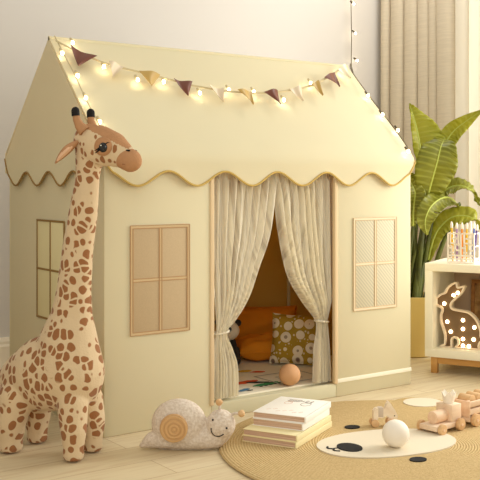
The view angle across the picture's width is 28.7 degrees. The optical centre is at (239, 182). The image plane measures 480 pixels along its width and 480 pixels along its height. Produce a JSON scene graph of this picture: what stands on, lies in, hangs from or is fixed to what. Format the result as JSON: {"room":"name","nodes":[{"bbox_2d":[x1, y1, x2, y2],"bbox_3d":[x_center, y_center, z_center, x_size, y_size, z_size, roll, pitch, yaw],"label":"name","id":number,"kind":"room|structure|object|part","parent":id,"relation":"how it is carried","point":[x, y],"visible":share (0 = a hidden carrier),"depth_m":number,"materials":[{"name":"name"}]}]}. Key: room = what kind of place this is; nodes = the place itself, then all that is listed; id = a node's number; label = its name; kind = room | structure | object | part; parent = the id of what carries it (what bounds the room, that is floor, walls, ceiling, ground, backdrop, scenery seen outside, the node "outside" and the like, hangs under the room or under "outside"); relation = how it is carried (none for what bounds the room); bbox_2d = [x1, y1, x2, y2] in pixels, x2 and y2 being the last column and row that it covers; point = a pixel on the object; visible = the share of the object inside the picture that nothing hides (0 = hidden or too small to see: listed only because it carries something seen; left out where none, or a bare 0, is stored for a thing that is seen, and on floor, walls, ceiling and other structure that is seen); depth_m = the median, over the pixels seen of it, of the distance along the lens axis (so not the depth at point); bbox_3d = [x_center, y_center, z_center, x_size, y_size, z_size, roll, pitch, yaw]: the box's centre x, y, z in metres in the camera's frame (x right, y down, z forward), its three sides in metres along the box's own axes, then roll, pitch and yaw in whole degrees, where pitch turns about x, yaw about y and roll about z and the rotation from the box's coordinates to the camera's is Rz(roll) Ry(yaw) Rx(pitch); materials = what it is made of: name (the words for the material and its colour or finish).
{"room":"children's room","nodes":[
{"label":"children's room","id":0,"kind":"room"},
{"bbox_2d":[0,0,380,337],"bbox_3d":[-1.392,-0.500,3.779,5.800,2.600,0.080,0,0,-36],"label":"wall","id":1,"kind":"structure","parent":0,"point":[302,30],"depth_m":4.50,"materials":[{"name":"grey paint"}]},
{"bbox_2d":[0,337,9,369],"bbox_3d":[-0.543,0.729,4.328,3.420,0.142,0.016,0,0,-36],"label":"baseboard","id":2,"kind":"structure","parent":1,"relation":"attached to","point":[4,341],"depth_m":3.99,"materials":[{"name":"beige paint"}]},
{"bbox_3d":[0.596,-1.560,5.126,0.014,0.014,0.044,0,0,-36],"label":"wall hook","id":3,"kind":"object","parent":1,"relation":"attached to","visible":0},
{"bbox_2d":[350,1,409,152],"bbox_3d":[0.560,-0.834,4.412,0.194,1.431,1.424,0,0,-1],"label":"fairy lights","id":4,"kind":"object","parent":3,"relation":"hanging from","point":[353,31],"visible":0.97,"depth_m":3.93,"materials":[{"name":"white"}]},
{"bbox_2d":[0,357,479,479],"bbox_3d":[-0.047,0.830,1.901,5.800,0.060,4.660,0,0,-36],"label":"floor","id":5,"kind":"structure","parent":0,"point":[121,457],"depth_m":2.76,"materials":[{"name":"brown wood"}]},
{"bbox_2d":[0,107,141,461],"bbox_3d":[-0.515,0.288,2.781,0.526,1.016,0.202,0,0,24],"label":"giraffe","id":6,"kind":"object","parent":5,"relation":"on","point":[61,369],"visible":1,"depth_m":2.71,"materials":[{"name":"beige fabric"}]},
{"bbox_2d":[139,398,244,449],"bbox_3d":[-0.144,0.722,2.821,0.318,0.154,0.113,0,0,0],"label":"plush snail","id":7,"kind":"object","parent":5,"relation":"on","point":[177,424],"visible":1,"depth_m":2.79,"materials":[{"name":"fabric"}]},
{"bbox_2d":[4,36,415,437],"bbox_3d":[-0.097,0.145,3.654,1.395,1.310,0.810,0,0,-36],"label":"tent","id":8,"kind":"object","parent":5,"relation":"on","point":[236,202],"visible":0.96,"depth_m":3.34,"materials":[{"name":"beige fabric"}]},
{"bbox_3d":[-0.649,0.350,3.264,0.009,0.900,0.760,0,0,-36],"label":"panel","id":9,"kind":"part","parent":8,"relation":"part of","materials":[{"name":"beige fabric"}]},
{"bbox_2d":[56,37,73,49],"label":"fairy lights","id":10,"kind":"object","parent":8,"relation":"attached to","point":[72,42],"depth_m":3.22,"materials":[{"name":"beige"}]},
{"bbox_2d":[54,35,100,124],"bbox_3d":[-0.533,-0.333,3.107,0.024,0.354,0.355,0,0,-38],"label":"fairy lights","id":11,"kind":"object","parent":8,"relation":"attached to","point":[76,74],"visible":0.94,"depth_m":3.12,"materials":[{"name":"beige"}]},
{"bbox_2d":[92,58,109,67],"label":"fairy lights","id":12,"kind":"object","parent":8,"relation":"attached to","point":[102,63],"depth_m":3.23,"materials":[{"name":"beige"}]},
{"bbox_2d":[122,68,140,81],"label":"fairy lights","id":13,"kind":"object","parent":8,"relation":"attached to","point":[136,77],"depth_m":3.27,"materials":[{"name":"beige"}]},
{"bbox_3d":[-0.264,0.360,3.067,0.405,0.880,0.009,0,0,-36],"label":"panel","id":14,"kind":"part","parent":8,"relation":"part of","materials":[{"name":"beige fabric"}]},
{"bbox_2d":[158,76,175,83],"label":"fairy lights","id":15,"kind":"object","parent":8,"relation":"attached to","point":[161,77],"depth_m":3.33,"materials":[{"name":"beige"}]},
{"bbox_2d":[191,85,212,94],"label":"fairy lights","id":16,"kind":"object","parent":8,"relation":"attached to","point":[197,89],"depth_m":3.38,"materials":[{"name":"beige"}]},
{"bbox_2d":[55,40,350,104],"bbox_3d":[-0.034,-0.397,3.522,1.331,0.223,0.228,0,0,-36],"label":"pennant bunting","id":17,"kind":"object","parent":8,"relation":"hanging from","point":[80,57],"visible":1,"depth_m":3.39,"materials":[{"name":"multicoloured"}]},
{"bbox_2d":[224,85,240,92],"label":"fairy lights","id":18,"kind":"object","parent":8,"relation":"attached to","point":[226,86],"depth_m":3.47,"materials":[{"name":"beige"}]},
{"bbox_2d":[214,173,277,398],"bbox_3d":[0.008,0.342,3.301,0.312,0.804,0.038,0,0,-36],"label":"curtain","id":19,"kind":"object","parent":8,"relation":"hanging from","point":[248,243],"depth_m":3.28,"materials":[{"name":"beige fabric"}]},
{"bbox_2d":[214,355,331,400],"bbox_3d":[-0.106,0.750,3.666,1.300,0.010,0.698,0,0,-36],"label":"play mat","id":20,"kind":"object","parent":8,"relation":"on","point":[255,377],"visible":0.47,"depth_m":3.61,"materials":[{"name":"beige"}]},
{"bbox_2d":[215,319,240,367],"bbox_3d":[-0.056,0.650,3.790,0.131,0.194,0.148,0,0,14],"label":"plush panda","id":21,"kind":"object","parent":20,"relation":"on","point":[234,328],"visible":0.26,"depth_m":3.78,"materials":[{"name":"grey"}]},
{"bbox_2d":[236,333,272,360],"bbox_3d":[0.109,0.689,3.950,0.252,0.110,0.152,0,0,-8],"label":"cushion","id":22,"kind":"object","parent":20,"relation":"on","point":[256,347],"visible":0.5,"depth_m":3.88,"materials":[{"name":"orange fabric"}]},
{"bbox_2d":[221,305,296,339],"bbox_3d":[0.078,0.641,4.115,0.368,0.219,0.135,0,0,-12],"label":"cushion","id":23,"kind":"object","parent":20,"relation":"on","point":[254,320],"visible":0.33,"depth_m":4.06,"materials":[{"name":"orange fabric"}]},
{"bbox_2d":[279,364,300,385],"bbox_3d":[0.183,0.707,3.463,0.080,0.080,0.080,0,0,-36],"label":"ball","id":24,"kind":"object","parent":20,"relation":"on","point":[289,374],"visible":1,"depth_m":3.44,"materials":[{"name":"orange plastic"}]},
{"bbox_2d":[269,313,315,364],"bbox_3d":[0.234,0.643,3.864,0.221,0.205,0.119,0,0,13],"label":"cushion","id":25,"kind":"object","parent":20,"relation":"on","point":[293,338],"visible":0.84,"depth_m":3.83,"materials":[{"name":"fabric"}]},
{"bbox_2d":[275,173,331,383],"bbox_3d":[0.228,0.342,3.463,0.286,0.804,0.068,0,0,-36],"label":"curtain","id":26,"kind":"object","parent":8,"relation":"hanging from","point":[308,266],"depth_m":3.47,"materials":[{"name":"beige fabric"}]},
{"bbox_3d":[0.517,0.360,3.626,0.393,0.880,0.009,0,0,-36],"label":"panel","id":27,"kind":"part","parent":8,"relation":"part of","materials":[{"name":"beige fabric"}]},
{"bbox_2d":[219,397,479,479],"bbox_3d":[0.522,0.792,2.842,1.162,0.016,1.183,0,0,-36],"label":"round rug","id":28,"kind":"object","parent":5,"relation":"on","point":[352,448],"visible":0.78,"depth_m":2.74,"materials":[{"name":"wicker"}]},
{"bbox_2d":[242,421,331,448],"bbox_3d":[0.152,0.779,2.954,0.182,0.019,0.284,0,0,27],"label":"picture book","id":29,"kind":"object","parent":28,"relation":"on","point":[282,443],"visible":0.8,"depth_m":2.84,"materials":[{"name":"beige paper"}]},
{"bbox_2d":[243,415,330,441],"bbox_3d":[0.152,0.760,2.954,0.181,0.019,0.280,0,0,27],"label":"picture book","id":30,"kind":"object","parent":29,"relation":"on","point":[251,430],"visible":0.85,"depth_m":2.85,"materials":[{"name":"beige paper"}]},
{"bbox_2d":[252,408,329,430],"bbox_3d":[0.164,0.739,2.976,0.170,0.022,0.228,0,0,26],"label":"picture book","id":31,"kind":"object","parent":30,"relation":"on","point":[257,421],"visible":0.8,"depth_m":2.88,"materials":[{"name":"white paper"}]},
{"bbox_2d":[253,396,330,423],"bbox_3d":[0.168,0.718,2.983,0.176,0.020,0.230,0,0,25],"label":"picture book","id":32,"kind":"object","parent":31,"relation":"on","point":[290,409],"visible":1,"depth_m":2.94,"materials":[{"name":"white paper"}]},
{"bbox_2d":[369,400,397,427],"bbox_3d":[0.467,0.750,3.052,0.088,0.080,0.038,0,0,-6],"label":"toy car","id":33,"kind":"object","parent":28,"relation":"on","point":[387,410],"visible":0.77,"depth_m":3.04,"materials":[{"name":"beige wood"}]},
{"bbox_2d":[382,419,408,447],"bbox_3d":[0.464,0.746,2.795,0.081,0.081,0.081,0,0,-36],"label":"ball","id":34,"kind":"object","parent":28,"relation":"on","point":[395,433],"visible":1,"depth_m":2.77,"materials":[{"name":"beige plastic"}]},
{"bbox_2d":[417,389,465,434],"bbox_3d":[0.650,0.729,3.006,0.160,0.121,0.099,0,0,-42],"label":"engine","id":35,"kind":"object","parent":28,"relation":"on","point":[447,414],"visible":1,"depth_m":2.99,"materials":[{"name":"brown wood"}]},
{"bbox_3d":[0.673,0.688,3.026,0.047,0.039,0.047,0,0,-42],"label":"crown","id":36,"kind":"part","parent":35,"relation":"part of","materials":[{"name":"beige wood"}]},
{"bbox_2d":[454,397,479,426],"bbox_3d":[0.782,0.748,3.121,0.174,0.083,0.106,0,0,-42],"label":"wagon","id":37,"kind":"object","parent":28,"relation":"on","point":[470,410],"visible":0.62,"depth_m":3.05,"materials":[{"name":"brown wood"}]},
{"bbox_2d":[457,393,475,400],"bbox_3d":[0.745,0.712,3.088,0.037,0.037,0.048,0,0,-42],"label":"log","id":38,"kind":"object","parent":37,"relation":"on","point":[462,396],"visible":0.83,"depth_m":3.08,"materials":[{"name":"brown wood"}]},
{"bbox_2d":[466,391,479,399],"bbox_3d":[0.776,0.712,3.115,0.037,0.037,0.048,0,0,-42],"label":"log","id":39,"kind":"object","parent":37,"relation":"on","point":[477,395],"visible":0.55,"depth_m":3.10,"materials":[{"name":"brown wood"}]},
{"bbox_3d":[0.804,0.719,3.096,0.164,0.018,0.008,0,0,-42],"label":"rail","id":40,"kind":"part","parent":37,"relation":"part of","materials":[{"name":"brown wood"}]},
{"bbox_3d":[0.804,0.743,3.096,0.164,0.019,0.008,0,0,-42],"label":"rail","id":41,"kind":"part","parent":37,"relation":"part of","materials":[{"name":"brown wood"}]},
{"bbox_2d":[409,103,479,357],"bbox_3d":[0.896,0.211,4.409,0.463,1.179,0.294,0,0,-7],"label":"banana plant","id":42,"kind":"object","parent":5,"relation":"on","point":[434,148],"visible":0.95,"depth_m":4.36,"materials":[{"name":"green plant"}]},
{"bbox_3d":[0.804,0.661,4.404,0.280,0.278,0.280,0,0,-36],"label":"pot","id":43,"kind":"part","parent":42,"relation":"part of","materials":[{"name":"yellow ceramic"}]},
{"bbox_2d":[425,258,479,372],"bbox_3d":[1.213,0.569,3.918,0.800,0.463,0.350,0,0,28],"label":"cube shelf","id":44,"kind":"object","parent":5,"relation":"on","point":[439,274],"visible":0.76,"depth_m":3.95,"materials":[{"name":"beige paint"}]},
{"bbox_3d":[0.823,0.765,3.967,0.027,0.070,0.027,0,0,28],"label":"leg","id":45,"kind":"part","parent":44,"relation":"part of","materials":[{"name":"brown wood"}]},
{"bbox_3d":[0.875,0.533,4.100,0.033,0.329,0.350,0,0,28],"label":"panel","id":46,"kind":"part","parent":44,"relation":"part of","materials":[{"name":"beige paint"}]},
{"bbox_3d":[1.213,0.353,3.918,0.800,0.033,0.350,0,0,28],"label":"panel","id":47,"kind":"part","parent":44,"relation":"part of","materials":[{"name":"beige paint"}]},
{"bbox_3d":[1.213,0.714,3.918,0.800,0.033,0.350,0,0,28],"label":"panel","id":48,"kind":"part","parent":44,"relation":"part of","materials":[{"name":"beige paint"}]},
{"bbox_2d":[436,282,479,349],"bbox_3d":[0.924,0.557,3.958,0.223,0.280,0.029,0,0,28],"label":"lamp","id":49,"kind":"object","parent":44,"relation":"on","point":[462,325],"visible":1,"depth_m":3.96,"materials":[{"name":"brown wood"}]},
{"bbox_3d":[1.146,0.745,3.792,0.708,0.030,0.018,0,0,28],"label":"rail","id":50,"kind":"part","parent":44,"relation":"part of","materials":[{"name":"brown wood"}]},
{"bbox_2d":[447,232,479,263],"bbox_3d":[0.942,0.273,3.956,0.115,0.129,0.090,0,0,28],"label":"holder","id":51,"kind":"object","parent":44,"relation":"on","point":[454,259],"visible":0.95,"depth_m":3.92,"materials":[{"name":"beige"}]},
{"bbox_2d":[450,221,453,260],"bbox_3d":[0.895,0.246,3.964,0.014,0.168,0.012,0,0,28],"label":"brush","id":52,"kind":"object","parent":51,"relation":"in","point":[451,223],"visible":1,"depth_m":3.96,"materials":[{"name":"orange paint"}]},
{"bbox_3d":[0.896,0.260,3.964,0.012,0.141,0.011,0,0,28],"label":"handle","id":53,"kind":"part","parent":52,"relation":"part of","materials":[{"name":"orange paint"}]},
{"bbox_2d":[455,223,457,260],"bbox_3d":[0.919,0.249,3.981,0.013,0.162,0.018,0,0,28],"label":"brush","id":54,"kind":"object","parent":51,"relation":"in","point":[456,225],"visible":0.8,"depth_m":3.98,"materials":[{"name":"purple paint"}]},
{"bbox_3d":[0.919,0.262,3.979,0.011,0.136,0.015,0,0,28],"label":"handle","id":55,"kind":"part","parent":54,"relation":"part of","materials":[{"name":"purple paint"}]},
{"bbox_2d":[461,223,462,258],"bbox_3d":[0.933,0.248,3.944,0.011,0.164,0.012,0,0,28],"label":"brush","id":56,"kind":"object","parent":51,"relation":"in","point":[461,223],"visible":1,"depth_m":3.94,"materials":[{"name":"orange paint"}]},
{"bbox_3d":[0.942,0.334,3.956,0.114,0.006,0.090,0,0,28],"label":"plate","id":57,"kind":"part","parent":51,"relation":"part of","materials":[{"name":"beige"}]},
{"bbox_2d":[465,223,467,261],"bbox_3d":[0.954,0.249,3.950,0.013,0.163,0.012,0,0,28],"label":"brush","id":58,"kind":"object","parent":51,"relation":"in","point":[466,241],"visible":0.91,"depth_m":3.95,"materials":[{"name":"orange paint"}]},
{"bbox_2d":[469,221,471,261],"bbox_3d":[0.964,0.244,3.927,0.012,0.172,0.012,0,0,29],"label":"brush","id":59,"kind":"object","parent":51,"relation":"in","point":[470,223],"visible":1,"depth_m":3.92,"materials":[{"name":"white paint"}]},
{"bbox_2d":[472,222,475,258],"bbox_3d":[0.984,0.247,3.949,0.013,0.166,0.014,0,0,28],"label":"brush","id":60,"kind":"object","parent":51,"relation":"in","point":[474,224],"visible":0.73,"depth_m":3.95,"materials":[{"name":"blue paint"}]},
{"bbox_2d":[475,224,477,250],"bbox_3d":[0.984,0.252,3.922,0.024,0.158,0.012,0,0,28],"label":"brush","id":61,"kind":"object","parent":51,"relation":"in","point":[476,228],"visible":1,"depth_m":3.92,"materials":[{"name":"purple paint"}]},
{"bbox_3d":[1.292,0.533,4.065,0.738,0.331,0.008,0,0,28],"label":"panel","id":62,"kind":"part","parent":44,"relation":"part of","materials":[{"name":"beige wood"}]},
{"bbox_2d":[471,279,479,320],"bbox_3d":[1.124,0.563,4.121,0.220,0.270,0.039,0,0,28],"label":"framed picture","id":63,"kind":"object","parent":44,"relation":"on","point":[475,283],"visible":0.56,"depth_m":4.16,"materials":[{"name":"brown wood"}]},
{"bbox_2d":[474,283,479,320],"bbox_3d":[1.124,0.563,4.122,0.192,0.242,0.006,0,-5,28],"label":"print","id":64,"kind":"object","parent":63,"relation":"attached to","point":[476,285],"depth_m":4.16},
{"bbox_3d":[2.214,-0.500,3.483,0.080,2.600,4.600,0,0,-36],"label":"wall","id":65,"kind":"structure","parent":0,"visible":0},
{"bbox_3d":[1.748,-1.585,4.004,0.072,0.024,3.190,0,0,-36],"label":"curtain rod","id":66,"kind":"object","parent":65,"relation":"attached to","visible":0},
{"bbox_2d":[381,0,455,291],"bbox_3d":[0.952,-0.416,5.052,0.081,2.392,0.502,0,0,-36],"label":"drape","id":67,"kind":"object","parent":66,"relation":"hanging from","point":[418,36],"visible":0.41,"depth_m":5.05,"materials":[{"name":"fabric"}]},
{"bbox_2d":[455,0,479,256],"bbox_3d":[1.250,-0.390,4.656,0.036,2.340,0.470,0,0,-36],"label":"window","id":68,"kind":"structure","parent":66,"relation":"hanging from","point":[467,12],"depth_m":4.78,"materials":[{"name":"white glass"}]}
]}

